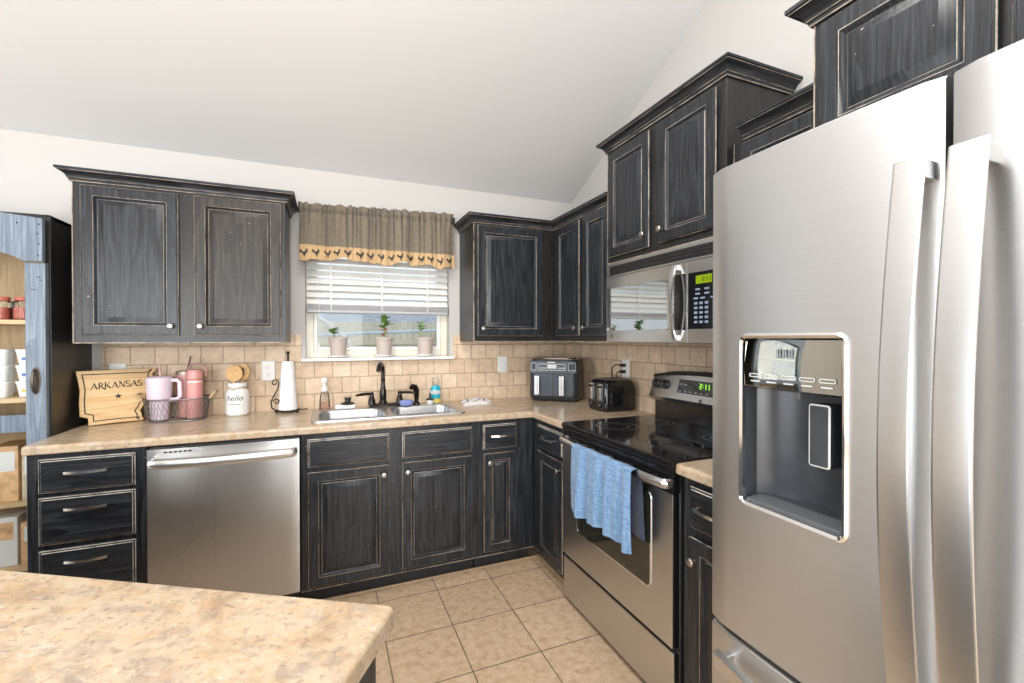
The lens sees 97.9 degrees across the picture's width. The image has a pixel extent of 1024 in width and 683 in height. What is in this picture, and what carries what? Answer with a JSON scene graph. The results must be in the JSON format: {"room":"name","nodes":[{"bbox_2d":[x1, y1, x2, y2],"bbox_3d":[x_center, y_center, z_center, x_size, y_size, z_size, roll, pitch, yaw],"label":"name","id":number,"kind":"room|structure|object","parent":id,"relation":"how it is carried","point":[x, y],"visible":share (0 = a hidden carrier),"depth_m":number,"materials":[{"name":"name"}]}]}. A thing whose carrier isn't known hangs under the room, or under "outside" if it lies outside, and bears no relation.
{"room":"kitchen","nodes":[
{"label":"kitchen","id":0,"kind":"room"},
{"bbox_2d":[0,129,570,370],"bbox_3d":[-2.429,0.061,2.349,6.200,2.550,0.140,0,0,-23],"label":"wall","id":1,"kind":"structure","parent":0,"point":[30,183],"depth_m":2.65,"materials":[{"name":"grey paint"}]},
{"bbox_2d":[53,164,297,342],"bbox_3d":[-1.688,-0.398,2.373,0.979,0.808,0.375,0,0,-23],"label":"upper cabinet","id":2,"kind":"object","parent":1,"relation":"attached to","point":[156,259],"visible":1,"depth_m":2.21,"materials":[{"name":"black wood"}]},
{"bbox_2d":[298,201,454,269],"bbox_3d":[-0.837,-0.669,2.857,0.963,0.389,0.132,0,0,-23],"label":"window valance","id":3,"kind":"object","parent":1,"relation":"attached to","point":[383,236],"visible":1,"depth_m":2.81,"materials":[{"name":"brown fabric"}]},
{"bbox_2d":[299,249,450,264],"bbox_3d":[-0.828,-0.534,2.811,0.925,0.060,0.039,0,0,-23],"label":"print","id":4,"kind":"object","parent":3,"relation":"attached to","point":[381,256],"depth_m":2.81},
{"bbox_2d":[301,260,453,361],"bbox_3d":[-0.871,-0.340,2.964,0.952,0.921,0.192,0,0,-23],"label":"window","id":5,"kind":"structure","parent":1,"relation":"in","point":[314,353],"depth_m":2.94,"materials":[{"name":"beige plastic"}]},
{"bbox_2d":[328,337,347,357],"bbox_3d":[-1.103,0.038,2.832,0.124,0.130,0.123,0,0,-23],"label":"plant pot","id":6,"kind":"object","parent":5,"relation":"on","point":[338,345],"visible":1,"depth_m":2.79,"materials":[{"name":"ceramic"}]},
{"bbox_2d":[325,327,337,336],"bbox_3d":[-1.131,-0.049,2.819,0.088,0.084,0.068,0,1,-37],"label":"seedling","id":7,"kind":"object","parent":6,"relation":"in","point":[333,330],"visible":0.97,"depth_m":2.81,"materials":[{"name":"green plant"}]},
{"bbox_2d":[307,259,447,346],"bbox_3d":[-0.866,-0.380,2.950,0.900,0.830,0.065,0,0,-23],"label":"window blind","id":8,"kind":"object","parent":5,"relation":"attached to","point":[346,306],"visible":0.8,"depth_m":2.93,"materials":[{"name":"white plastic"}]},
{"bbox_2d":[375,337,393,356],"bbox_3d":[-0.843,0.037,2.940,0.124,0.130,0.123,0,0,-23],"label":"plant pot","id":9,"kind":"object","parent":5,"relation":"on","point":[383,344],"visible":0.99,"depth_m":2.90,"materials":[{"name":"ceramic"}]},
{"bbox_2d":[378,315,393,336],"bbox_3d":[-0.844,-0.092,2.933,0.107,0.167,0.096,0,0,27],"label":"potted plant","id":10,"kind":"object","parent":9,"relation":"in","point":[384,318],"visible":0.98,"depth_m":2.93,"materials":[{"name":"green plant"}]},
{"bbox_2d":[416,337,433,356],"bbox_3d":[-0.591,0.036,3.044,0.124,0.130,0.123,0,0,-23],"label":"plant pot","id":11,"kind":"object","parent":5,"relation":"on","point":[425,344],"visible":0.98,"depth_m":3.00,"materials":[{"name":"ceramic"}]},
{"bbox_2d":[416,321,426,336],"bbox_3d":[-0.619,-0.074,3.039,0.076,0.130,0.072,0,0,-23],"label":"seedling","id":12,"kind":"object","parent":11,"relation":"in","point":[421,325],"visible":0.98,"depth_m":3.03,"materials":[{"name":"green plant"}]},
{"bbox_2d":[102,334,712,417],"bbox_3d":[-0.333,0.167,1.655,2.859,0.535,2.750,0,0,-23],"label":"backsplash","id":13,"kind":"structure","parent":1,"relation":"attached to","point":[473,372],"depth_m":2.78,"materials":[{"name":"tile"}]},
{"bbox_2d":[109,363,125,369],"bbox_3d":[-2.114,0.177,2.390,0.074,0.118,0.008,0,0,-23],"label":"wall outlet","id":14,"kind":"object","parent":13,"relation":"attached to","point":[120,366],"visible":0.19,"depth_m":2.39,"materials":[{"name":"white plastic"}]},
{"bbox_2d":[261,361,274,380],"bbox_3d":[-1.455,0.174,2.663,0.074,0.118,0.008,0,0,-23],"label":"wall outlet","id":15,"kind":"object","parent":13,"relation":"attached to","point":[267,367],"visible":0.97,"depth_m":2.66,"materials":[{"name":"white plastic"}]},
{"bbox_2d":[498,356,506,371],"bbox_3d":[-0.066,0.165,3.236,0.074,0.118,0.013,0,0,-23],"label":"light switch","id":16,"kind":"object","parent":13,"relation":"attached to","point":[502,360],"visible":1,"depth_m":3.23,"materials":[{"name":"white plastic"}]},
{"bbox_2d":[622,359,629,377],"bbox_3d":[0.717,0.170,2.820,0.008,0.118,0.074,0,0,-23],"label":"wall outlet","id":17,"kind":"object","parent":13,"relation":"attached to","point":[624,361],"visible":0.94,"depth_m":2.81,"materials":[{"name":"white plastic"}]},
{"bbox_2d":[611,364,625,376],"bbox_3d":[0.663,0.275,2.847,0.071,0.272,0.113,0,0,-23],"label":"power cord","id":18,"kind":"object","parent":17,"relation":"attached to","point":[620,365],"visible":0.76,"depth_m":2.81,"materials":[{"name":"black plastic"}]},
{"bbox_2d":[454,211,553,341],"bbox_3d":[-0.041,-0.404,3.057,0.642,0.808,0.372,0,0,-23],"label":"upper cabinet","id":19,"kind":"object","parent":1,"relation":"attached to","point":[507,262],"visible":0.98,"depth_m":2.91,"materials":[{"name":"black wood"}]},
{"bbox_2d":[0,0,707,203],"bbox_3d":[-1.103,-1.837,-0.687,6.340,1.734,6.740,0,0,-23],"label":"ceiling","id":20,"kind":"structure","parent":0,"point":[517,98],"depth_m":2.27,"materials":[{"name":"white paint"}]},
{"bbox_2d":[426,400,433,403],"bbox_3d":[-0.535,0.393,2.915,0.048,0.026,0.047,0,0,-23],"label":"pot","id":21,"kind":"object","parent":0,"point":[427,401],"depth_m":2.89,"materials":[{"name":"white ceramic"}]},
{"bbox_2d":[300,547,645,682],"bbox_3d":[-1.073,1.417,-0.651,6.400,0.120,6.740,0,0,-23],"label":"floor","id":22,"kind":"structure","parent":0,"point":[512,622],"depth_m":2.03,"materials":[{"name":"tile"}]},
{"bbox_2d":[0,211,90,571],"bbox_3d":[-2.535,0.385,1.982,0.881,1.908,0.439,0,0,-23],"label":"hutch","id":23,"kind":"object","parent":22,"relation":"on","point":[36,249],"visible":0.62,"depth_m":2.00,"materials":[{"name":"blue wood"}]},
{"bbox_2d":[0,297,12,319],"bbox_3d":[-2.326,-0.150,2.033,0.072,0.106,0.072,0,0,-23],"label":"storage jar","id":24,"kind":"object","parent":23,"relation":"on","point":[5,312],"visible":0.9,"depth_m":2.03,"materials":[{"name":"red glass"}]},
{"bbox_2d":[0,349,17,397],"bbox_3d":[-2.332,0.144,2.022,0.104,0.216,0.083,0,0,-23],"label":"tub","id":25,"kind":"object","parent":23,"relation":"on","point":[7,388],"depth_m":2.02,"materials":[{"name":"white plastic"}]},
{"bbox_2d":[0,320,24,325],"bbox_3d":[-2.552,-0.087,2.014,0.834,0.020,0.327,0,0,-23],"label":"shelf","id":26,"kind":"object","parent":23,"relation":"attached to","point":[2,322],"depth_m":1.98,"materials":[{"name":"brown wood"}]},
{"bbox_2d":[0,439,25,502],"bbox_3d":[-2.297,0.593,2.061,0.100,0.250,0.161,0,0,-23],"label":"food box","id":27,"kind":"object","parent":23,"relation":"on","point":[10,451],"visible":0.69,"depth_m":2.00,"materials":[{"name":"brown cardboard"}]},
{"bbox_2d":[0,392,25,403],"bbox_3d":[-2.552,0.263,2.017,0.834,0.020,0.327,0,0,-23],"label":"shelf","id":28,"kind":"object","parent":23,"relation":"attached to","point":[14,399],"depth_m":1.99,"materials":[{"name":"brown wood"}]},
{"bbox_2d":[0,506,26,567],"bbox_3d":[-2.306,0.898,2.060,0.110,0.220,0.161,0,0,-23],"label":"food box","id":29,"kind":"object","parent":23,"relation":"on","point":[11,519],"visible":0.65,"depth_m":2.00,"materials":[{"name":"white cardboard"}]},
{"bbox_2d":[0,563,26,571],"bbox_3d":[-2.551,1.018,2.023,0.834,0.020,0.327,0,0,-23],"label":"shelf","id":30,"kind":"object","parent":23,"relation":"attached to","point":[20,567],"depth_m":1.99,"materials":[{"name":"brown wood"}]},
{"bbox_2d":[0,499,26,508],"bbox_3d":[-2.551,0.728,2.021,0.834,0.020,0.327,0,0,-23],"label":"shelf","id":31,"kind":"object","parent":23,"relation":"attached to","point":[20,503],"depth_m":1.99,"materials":[{"name":"brown wood"}]},
{"bbox_2d":[12,297,24,319],"bbox_3d":[-2.249,-0.151,2.055,0.072,0.106,0.072,0,0,-23],"label":"storage jar","id":32,"kind":"object","parent":23,"relation":"on","point":[18,313],"visible":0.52,"depth_m":2.03,"materials":[{"name":"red glass"}]},
{"bbox_2d":[15,349,25,396],"bbox_3d":[-2.216,0.144,2.070,0.104,0.216,0.083,0,0,-23],"label":"tub","id":33,"kind":"object","parent":23,"relation":"on","point":[21,385],"depth_m":2.03,"materials":[{"name":"white plastic"}]},
{"bbox_2d":[21,520,26,563],"bbox_3d":[-2.200,0.912,2.104,0.100,0.190,0.161,0,0,-23],"label":"food box","id":34,"kind":"object","parent":23,"relation":"on","point":[23,524],"visible":0.22,"depth_m":2.02,"materials":[{"name":"brown cardboard"}]},
{"bbox_2d":[22,456,26,499],"bbox_3d":[-2.200,0.607,2.102,0.090,0.220,0.161,0,0,-23],"label":"food box","id":35,"kind":"object","parent":23,"relation":"on","point":[24,467],"visible":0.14,"depth_m":2.02,"materials":[{"name":"white cardboard"}]},
{"bbox_2d":[27,446,150,583],"bbox_3d":[-1.884,0.899,2.130,0.395,0.876,0.630,0,0,-23],"label":"base cabinet","id":36,"kind":"object","parent":22,"relation":"on","point":[87,510],"visible":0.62,"depth_m":1.87,"materials":[{"name":"black wood"}]},
{"bbox_2d":[0,570,393,682],"bbox_3d":[-1.347,0.891,0.425,2.200,0.917,0.950,0,0,8],"label":"kitchen island","id":37,"kind":"object","parent":22,"relation":"on","point":[54,628],"visible":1,"depth_m":0.66,"materials":[{"name":"stone"}]},
{"bbox_2d":[147,435,300,596],"bbox_3d":[-1.414,0.901,2.303,0.601,0.868,0.676,0,0,-23],"label":"dishwasher","id":38,"kind":"object","parent":22,"relation":"on","point":[222,515],"visible":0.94,"depth_m":2.05,"materials":[{"name":"silver metal"}]},
{"bbox_2d":[301,412,476,598],"bbox_3d":[-0.720,0.894,2.615,0.907,0.876,0.626,0,0,-23],"label":"base cabinet","id":39,"kind":"object","parent":22,"relation":"on","point":[380,507],"visible":0.98,"depth_m":2.34,"materials":[{"name":"black wood"}]},
{"bbox_2d":[21,397,653,455],"bbox_3d":[-0.687,0.435,2.448,2.887,0.037,0.996,0,0,-23],"label":"countertop","id":40,"kind":"structure","parent":39,"relation":"on","point":[215,427],"depth_m":2.27,"materials":[{"name":"stone"}]},
{"bbox_2d":[75,368,156,425],"bbox_3d":[-2.020,0.281,2.312,0.051,0.271,0.343,0,1,42],"label":"cutting board","id":41,"kind":"object","parent":40,"relation":"on","point":[105,396],"visible":0.93,"depth_m":2.27,"materials":[{"name":"brown wood"}]},
{"bbox_2d":[135,390,218,422],"bbox_3d":[-1.781,0.342,2.382,0.355,0.149,0.203,0,0,-23],"label":"wire basket","id":42,"kind":"object","parent":40,"relation":"on","point":[145,400],"visible":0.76,"depth_m":2.32,"materials":[{"name":"metal"}]},
{"bbox_2d":[145,365,182,420],"bbox_3d":[-1.836,0.267,2.349,0.151,0.288,0.118,0,1,-45],"label":"tumbler","id":43,"kind":"object","parent":42,"relation":"in","point":[159,387],"visible":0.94,"depth_m":2.31,"materials":[{"name":"pink metal"}]},
{"bbox_2d":[145,379,172,420],"bbox_3d":[-1.848,0.302,2.338,0.118,0.218,0.118,0,0,-23],"label":"cup","id":44,"kind":"object","parent":43,"relation":"attached to","point":[156,389],"depth_m":2.30,"materials":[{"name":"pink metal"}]},
{"bbox_2d":[175,356,191,417],"bbox_3d":[-1.780,0.244,2.429,0.085,0.331,0.084,0,0,-23],"label":"tumbler","id":45,"kind":"object","parent":42,"relation":"in","point":[181,374],"visible":0.56,"depth_m":2.40,"materials":[{"name":"plastic"}]},
{"bbox_2d":[176,375,186,417],"bbox_3d":[-1.780,0.291,2.430,0.082,0.237,0.081,0,0,-23],"label":"cup","id":46,"kind":"object","parent":45,"relation":"attached to","point":[181,377],"depth_m":2.40,"materials":[{"name":"metal"}]},
{"bbox_2d":[186,362,207,418],"bbox_3d":[-1.697,0.261,2.396,0.088,0.298,0.075,0,0,12],"label":"bottle","id":47,"kind":"object","parent":42,"relation":"in","point":[194,384],"visible":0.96,"depth_m":2.37,"materials":[{"name":"metal"}]},
{"bbox_2d":[225,382,249,415],"bbox_3d":[-1.557,0.324,2.530,0.120,0.184,0.122,0,0,-23],"label":"mason jar","id":48,"kind":"object","parent":40,"relation":"on","point":[237,395],"visible":1,"depth_m":2.49,"materials":[{"name":"white ceramic"}]},
{"bbox_2d":[226,365,242,382],"bbox_3d":[-1.562,0.259,2.511,0.082,0.251,0.024,0,0,-23],"label":"wooden spoon","id":49,"kind":"object","parent":48,"relation":"in","point":[234,373],"visible":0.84,"depth_m":2.50,"materials":[{"name":"brown wood"}]},
{"bbox_2d":[238,363,249,382],"bbox_3d":[-1.542,0.255,2.556,0.068,0.258,0.024,0,0,-23],"label":"wooden spoon","id":50,"kind":"object","parent":48,"relation":"in","point":[246,371],"visible":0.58,"depth_m":2.56,"materials":[{"name":"brown wood"}]},
{"bbox_2d":[270,351,307,412],"bbox_3d":[-1.302,0.236,2.619,0.160,0.359,0.137,0,0,6],"label":"paper towel holder","id":51,"kind":"object","parent":40,"relation":"on","point":[287,352],"visible":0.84,"depth_m":2.57,"materials":[{"name":"metal"}]},
{"bbox_2d":[278,361,297,410],"bbox_3d":[-1.317,0.257,2.623,0.104,0.282,0.104,0,0,-23],"label":"paper towel roll","id":52,"kind":"object","parent":51,"relation":"on","point":[288,390],"visible":1,"depth_m":2.59,"materials":[{"name":"white paper"}]},
{"bbox_2d":[319,378,329,408],"bbox_3d":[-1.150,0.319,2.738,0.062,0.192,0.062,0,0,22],"label":"soap bottle","id":53,"kind":"object","parent":40,"relation":"on","point":[324,381],"visible":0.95,"depth_m":2.73,"materials":[{"name":"clear plastic"}]},
{"bbox_2d":[356,362,415,407],"bbox_3d":[-0.772,0.266,2.754,0.364,0.283,0.158,0,0,-23],"label":"kitchen faucet","id":54,"kind":"object","parent":40,"relation":"on","point":[372,403],"visible":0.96,"depth_m":2.78,"materials":[{"name":"black metal"}]},
{"bbox_2d":[311,402,464,422],"bbox_3d":[-0.730,0.497,2.635,0.825,0.178,0.450,0,0,-23],"label":"sink","id":55,"kind":"object","parent":40,"relation":"in","point":[318,415],"visible":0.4,"depth_m":2.68,"materials":[{"name":"metal"}]},
{"bbox_2d":[335,404,354,408],"bbox_3d":[-1.017,0.395,2.718,0.114,0.026,0.060,0,0,-23],"label":"tray","id":56,"kind":"object","parent":55,"relation":"on","point":[337,406],"visible":0.89,"depth_m":2.69,"materials":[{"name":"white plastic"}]},
{"bbox_2d":[340,397,354,404],"bbox_3d":[-1.003,0.361,2.724,0.086,0.042,0.085,0,0,-23],"label":"dish scrubber","id":57,"kind":"object","parent":56,"relation":"on","point":[347,399],"visible":1,"depth_m":2.71,"materials":[{"name":"black plastic"}]},
{"bbox_2d":[400,399,412,405],"bbox_3d":[-0.664,0.386,2.806,0.084,0.041,0.046,0,0,-23],"label":"sponge","id":58,"kind":"object","parent":55,"relation":"on","point":[407,402],"visible":1,"depth_m":2.79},
{"bbox_2d":[409,384,419,404],"bbox_3d":[-0.626,0.337,2.857,0.047,0.138,0.089,0,0,27],"label":"sprayer","id":59,"kind":"object","parent":55,"relation":"on","point":[414,387],"visible":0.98,"depth_m":2.86,"materials":[{"name":"black metal"}]},
{"bbox_2d":[426,393,433,403],"bbox_3d":[-0.535,0.371,2.914,0.052,0.070,0.051,0,0,-23],"label":"soap dispenser","id":60,"kind":"object","parent":55,"relation":"on","point":[429,400],"visible":1,"depth_m":2.90,"materials":[{"name":"white plastic"}]},
{"bbox_2d":[430,377,440,402],"bbox_3d":[-0.514,0.326,3.006,0.076,0.172,0.050,0,0,-23],"label":"dish soap bottle","id":61,"kind":"object","parent":40,"relation":"on","point":[435,391],"visible":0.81,"depth_m":2.99,"materials":[{"name":"teal plastic"}]},
{"bbox_2d":[461,397,490,405],"bbox_3d":[-0.241,0.396,3.001,0.189,0.032,0.303,0,0,-10],"label":"dishcloth","id":62,"kind":"object","parent":40,"relation":"on","point":[477,400],"visible":1,"depth_m":2.92,"materials":[{"name":"white fabric"}]},
{"bbox_2d":[530,356,582,401],"bbox_3d":[0.311,0.258,3.139,0.350,0.296,0.291,0,0,18],"label":"air fryer","id":63,"kind":"object","parent":40,"relation":"on","point":[552,378],"visible":1,"depth_m":3.04,"materials":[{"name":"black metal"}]},
{"bbox_2d":[538,362,575,370],"bbox_3d":[0.279,0.168,3.041,0.310,0.058,0.013,0,0,18],"label":"control panel","id":64,"kind":"object","parent":63,"relation":"attached to","point":[542,366],"depth_m":3.03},
{"bbox_2d":[588,377,635,410],"bbox_3d":[0.601,0.315,2.721,0.251,0.184,0.204,0,0,-23],"label":"toaster","id":65,"kind":"object","parent":40,"relation":"on","point":[605,393],"visible":1,"depth_m":2.64,"materials":[{"name":"metal"}]},
{"bbox_2d":[321,554,563,599],"bbox_3d":[-0.357,1.323,2.304,1.325,0.022,0.465,0,0,-23],"label":"trim","id":66,"kind":"structure","parent":22,"relation":"on","point":[539,556],"depth_m":2.52,"materials":[{"name":"wood"}]},
{"bbox_2d":[473,418,533,566],"bbox_3d":[-0.136,0.892,2.854,0.355,0.876,0.630,0,0,-23],"label":"base cabinet","id":67,"kind":"object","parent":22,"relation":"on","point":[505,448],"visible":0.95,"depth_m":2.60,"materials":[{"name":"black wood"}]},
{"bbox_2d":[534,418,565,577],"bbox_3d":[0.452,0.893,2.596,0.630,0.876,0.394,0,0,-23],"label":"base cabinet","id":68,"kind":"object","parent":22,"relation":"on","point":[548,451],"visible":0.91,"depth_m":2.46,"materials":[{"name":"black wood"}]},
{"bbox_2d":[559,371,712,682],"bbox_3d":[0.676,0.727,2.036,0.687,1.157,0.801,0,0,-23],"label":"electric range","id":69,"kind":"object","parent":22,"relation":"on","point":[635,600],"visible":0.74,"depth_m":1.82,"materials":[{"name":"silver metal"}]},
{"bbox_2d":[571,443,644,553],"bbox_3d":[0.374,0.636,1.886,0.081,0.318,0.491,0,0,-23],"label":"dish towel","id":70,"kind":"object","parent":69,"relation":"hanging from","point":[604,492],"visible":1,"depth_m":1.80,"materials":[{"name":"blue fabric"}]},
{"bbox_2d":[559,435,679,648],"bbox_3d":[0.402,0.782,1.927,0.097,0.600,0.793,0,0,-23],"label":"oven","id":71,"kind":"object","parent":69,"relation":"in","point":[645,581],"depth_m":1.70,"materials":[{"name":"silver metal"}]},
{"bbox_2d":[562,414,712,467],"bbox_3d":[0.686,0.428,2.037,0.605,0.026,0.799,0,0,-23],"label":"cooktop","id":72,"kind":"object","parent":69,"relation":"in","point":[657,440],"depth_m":1.97,"materials":[{"name":"black glass"}]},
{"bbox_2d":[684,477,715,682],"bbox_3d":[0.903,0.901,1.506,0.630,0.876,0.318,0,0,-23],"label":"base cabinet","id":73,"kind":"object","parent":22,"relation":"on","point":[698,615],"visible":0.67,"depth_m":1.47,"materials":[{"name":"black wood"}]},
{"bbox_2d":[676,458,712,487],"bbox_3d":[0.921,0.441,1.516,0.630,0.037,0.346,0,0,-23],"label":"countertop","id":74,"kind":"structure","parent":73,"relation":"on","point":[701,471],"depth_m":1.49,"materials":[{"name":"stone"}]},
{"bbox_2d":[712,39,1023,682],"bbox_3d":[1.027,0.446,0.856,0.900,1.756,0.944,0,0,-23],"label":"refrigerator","id":75,"kind":"object","parent":22,"relation":"on","point":[868,495],"visible":1,"depth_m":0.80,"materials":[{"name":"metal"}]},
{"bbox_2d":[571,0,813,209],"bbox_3d":[1.762,-0.753,0.508,0.140,4.200,6.740,0,0,-23],"label":"wall","id":76,"kind":"structure","parent":0,"point":[757,30],"depth_m":2.09,"materials":[{"name":"grey paint"}]},
{"bbox_2d":[551,192,608,341],"bbox_3d":[0.482,-0.404,2.930,0.370,0.808,1.006,0,0,-23],"label":"upper cabinet","id":77,"kind":"object","parent":76,"relation":"attached to","point":[580,233],"visible":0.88,"depth_m":2.69,"materials":[{"name":"black wood"}]},
{"bbox_2d":[596,52,802,264],"bbox_3d":[0.806,-0.734,2.098,0.406,0.646,0.862,0,0,-23],"label":"upper cabinet","id":78,"kind":"object","parent":76,"relation":"attached to","point":[663,163],"visible":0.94,"depth_m":1.88,"materials":[{"name":"black wood"}]},
{"bbox_2d":[607,237,712,342],"bbox_3d":[0.793,-0.202,2.096,0.407,0.414,0.767,0,0,-23],"label":"microwave","id":79,"kind":"object","parent":78,"relation":"attached to","point":[663,296],"visible":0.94,"depth_m":1.97,"materials":[{"name":"silver metal"}]},
{"bbox_2d":[734,82,813,162],"bbox_3d":[1.044,-0.394,1.576,0.370,0.808,0.378,0,0,-23],"label":"upper cabinet","id":80,"kind":"object","parent":76,"relation":"attached to","point":[791,116],"visible":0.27,"depth_m":1.51,"materials":[{"name":"black wood"}]},
{"bbox_2d":[784,0,1023,127],"bbox_3d":[1.166,-0.646,0.878,0.676,0.382,0.839,0,0,-23],"label":"upper cabinet","id":81,"kind":"object","parent":76,"relation":"attached to","point":[867,52],"visible":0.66,"depth_m":0.95,"materials":[{"name":"black wood"}]},
{"label":"outside","id":82,"kind":"structure","parent":0,"visible":0},
{"bbox_3d":[-3.392,1.457,12.785,28.000,0.100,19.860,0,0,-23],"label":"ground","id":83,"kind":"structure","parent":82,"visible":0},
{"bbox_2d":[318,315,353,346],"bbox_3d":[-1.387,0.560,4.565,1.422,1.836,0.038,0,0,-7],"label":"leaning pole","id":84,"kind":"object","parent":83,"relation":"on","point":[321,319],"visible":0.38,"depth_m":4.50,"materials":[{"name":"white"}]},
{"bbox_2d":[318,321,435,346],"bbox_3d":[-0.771,0.461,11.596,12.060,1.905,0.110,0,0,-23],"label":"privacy fence","id":85,"kind":"object","parent":83,"relation":"on","point":[407,339],"visible":0.09,"depth_m":10.59,"materials":[{"name":"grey wood"}]},
{"bbox_2d":[318,329,435,336],"bbox_3d":[-1.795,0.614,5.788,4.402,1.690,0.044,0,0,-23],"label":"rail","id":86,"kind":"object","parent":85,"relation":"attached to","point":[423,330],"visible":0.1,"depth_m":5.79,"materials":[{"name":"white"}]},
{"bbox_2d":[318,297,435,346],"bbox_3d":[-2.739,-0.517,19.028,19.000,3.750,5.800,0,0,-23],"label":"house","id":87,"kind":"structure","parent":83,"relation":"on","point":[336,317],"depth_m":15.92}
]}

